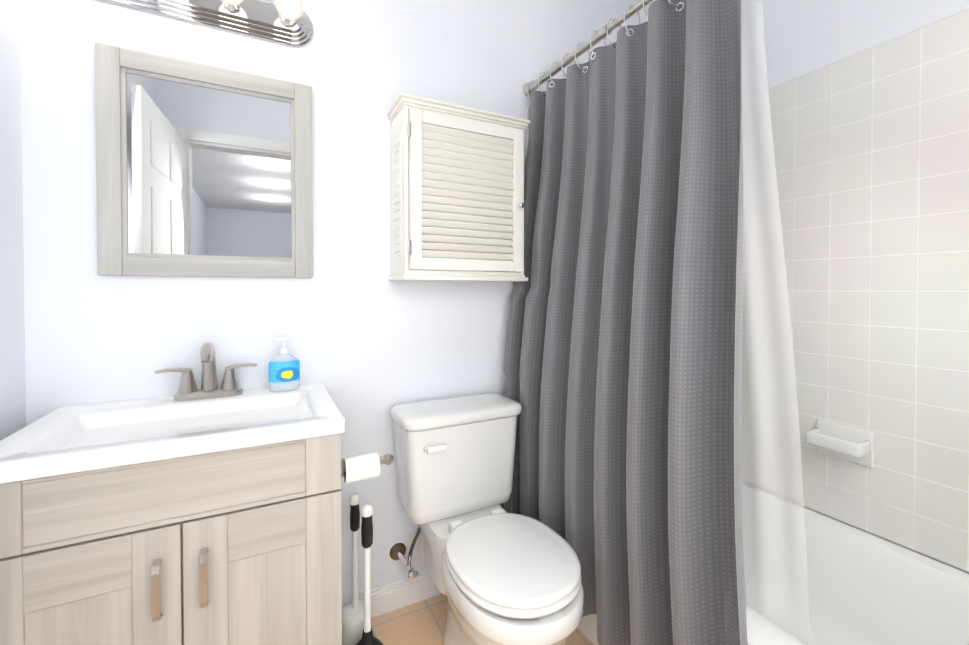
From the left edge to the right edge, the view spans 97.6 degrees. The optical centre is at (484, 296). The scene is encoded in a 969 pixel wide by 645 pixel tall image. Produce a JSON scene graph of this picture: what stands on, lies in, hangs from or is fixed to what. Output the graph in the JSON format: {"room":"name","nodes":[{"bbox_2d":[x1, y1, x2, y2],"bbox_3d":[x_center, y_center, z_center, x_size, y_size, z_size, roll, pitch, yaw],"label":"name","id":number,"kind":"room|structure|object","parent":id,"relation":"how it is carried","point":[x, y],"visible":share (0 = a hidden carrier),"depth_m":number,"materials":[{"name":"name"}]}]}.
{"room":"bathroom","nodes":[
{"label":"bathroom","id":0,"kind":"room"},
{"bbox_2d":[0,0,25,440],"bbox_3d":[-0.858,-0.205,0.341,0.100,2.720,1.630,0,1,-27],"label":"wall","id":1,"kind":"structure","parent":0,"point":[12,374],"depth_m":1.04,"materials":[{"name":"white paint"}]},
{"bbox_2d":[20,0,650,598],"bbox_3d":[-0.202,-0.224,1.649,2.460,2.720,0.100,0,1,-27],"label":"wall","id":2,"kind":"structure","parent":0,"point":[368,344],"depth_m":1.43,"materials":[{"name":"white paint"}]},
{"bbox_2d":[95,42,312,277],"bbox_3d":[-0.805,-0.370,1.266,0.539,0.622,0.022,0,1,-27],"label":"mirror","id":3,"kind":"object","parent":2,"relation":"attached to","point":[203,170],"visible":0.96,"depth_m":1.25,"materials":[{"name":"mirror"}]},
{"bbox_2d":[101,0,312,46],"bbox_3d":[-0.802,-0.870,1.190,0.610,0.132,0.148,0,1,-27],"label":"sconce","id":4,"kind":"object","parent":2,"relation":"attached to","point":[287,22],"visible":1,"depth_m":1.27,"materials":[{"name":"silver metal"}]},
{"bbox_2d":[342,572,441,617],"bbox_3d":[-0.195,1.088,1.608,0.778,0.096,0.014,0,1,-27],"label":"baseboard","id":5,"kind":"structure","parent":2,"relation":"attached to","point":[393,596],"depth_m":1.54,"materials":[{"name":"white paint"}]},
{"bbox_2d":[386,93,530,281],"bbox_3d":[-0.083,-0.353,1.532,0.493,0.595,0.209,0,1,-27],"label":"upper cabinet","id":6,"kind":"object","parent":2,"relation":"attached to","point":[457,192],"visible":1,"depth_m":1.45,"materials":[{"name":"white wood"}]},
{"bbox_2d":[527,108,529,148],"bbox_3d":[0.499,-0.025,1.951,0.722,1.533,0.008,0,1,-27],"label":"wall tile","id":7,"kind":"structure","parent":2,"relation":"attached to","point":[528,112],"depth_m":1.77,"materials":[{"name":"white tile"}]},
{"bbox_2d":[523,0,652,96],"bbox_3d":[0.534,-0.856,1.101,0.060,0.060,1.527,0,1,-27],"label":"shower rod","id":8,"kind":"object","parent":2,"relation":"attached to","point":[597,37],"visible":0.81,"depth_m":1.45,"materials":[{"name":"silver metal"}]},
{"bbox_2d":[503,0,810,644],"bbox_3d":[0.398,0.057,1.341,0.301,1.877,1.007,0,1,-27],"label":"shower curtain","id":9,"kind":"object","parent":8,"relation":"hanging from","point":[623,367],"visible":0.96,"depth_m":1.13,"materials":[{"name":"grey fabric"}]},
{"bbox_2d":[371,594,593,644],"bbox_3d":[0.170,1.196,0.944,2.460,0.100,1.730,0,1,-27],"label":"floor","id":10,"kind":"structure","parent":0,"point":[422,622],"depth_m":1.46,"materials":[{"name":"tile"}]},
{"bbox_2d":[0,343,393,644],"bbox_3d":[-0.666,0.638,1.103,0.793,1.012,0.466,0,1,-27],"label":"bathroom vanity","id":11,"kind":"object","parent":10,"relation":"on","point":[189,512],"visible":1,"depth_m":0.91,"materials":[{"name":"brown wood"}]},
{"bbox_2d":[268,337,299,391],"bbox_3d":[-0.613,0.206,1.298,0.087,0.164,0.048,0,1,-27],"label":"soap bottle","id":12,"kind":"object","parent":11,"relation":"on","point":[283,370],"visible":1,"depth_m":1.28,"materials":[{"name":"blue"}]},
{"bbox_2d":[342,494,382,644],"bbox_3d":[-0.374,0.878,1.310,0.144,0.525,0.259,0,1,-27],"label":"toilet brush","id":13,"kind":"object","parent":10,"relation":"on","point":[356,622],"visible":1,"depth_m":1.34,"materials":[{"name":"white plastic"}]},
{"bbox_2d":[389,392,583,644],"bbox_3d":[0.007,0.761,1.305,0.442,0.758,0.724,0,1,-27],"label":"toilet","id":14,"kind":"object","parent":10,"relation":"on","point":[499,574],"visible":1,"depth_m":1.32,"materials":[{"name":"white ceramic"}]},
{"bbox_2d":[577,482,968,644],"bbox_3d":[0.831,0.947,1.280,0.754,0.388,1.510,0,1,-27],"label":"bathtub","id":15,"kind":"object","parent":10,"relation":"on","point":[864,588],"depth_m":1.31,"materials":[{"name":"white ceramic"}]},
{"bbox_2d":[651,0,968,573],"bbox_3d":[1.242,-0.221,1.417,0.100,2.720,1.630,0,1,-27],"label":"wall","id":16,"kind":"structure","parent":0,"point":[801,37],"depth_m":1.46,"materials":[{"name":"white paint"}]},
{"bbox_2d":[741,9,968,571],"bbox_3d":[1.172,-0.018,1.440,0.008,1.533,1.530,0,1,-27],"label":"wall tile","id":17,"kind":"structure","parent":16,"relation":"attached to","point":[870,154],"depth_m":1.33,"materials":[{"name":"white tile"}]},
{"bbox_2d":[806,419,874,467],"bbox_3d":[1.149,0.482,1.379,0.094,0.115,0.156,0,1,-27],"label":"soap dish","id":18,"kind":"object","parent":17,"relation":"attached to","point":[847,443],"visible":1,"depth_m":1.37,"materials":[{"name":"white ceramic"}]}
]}

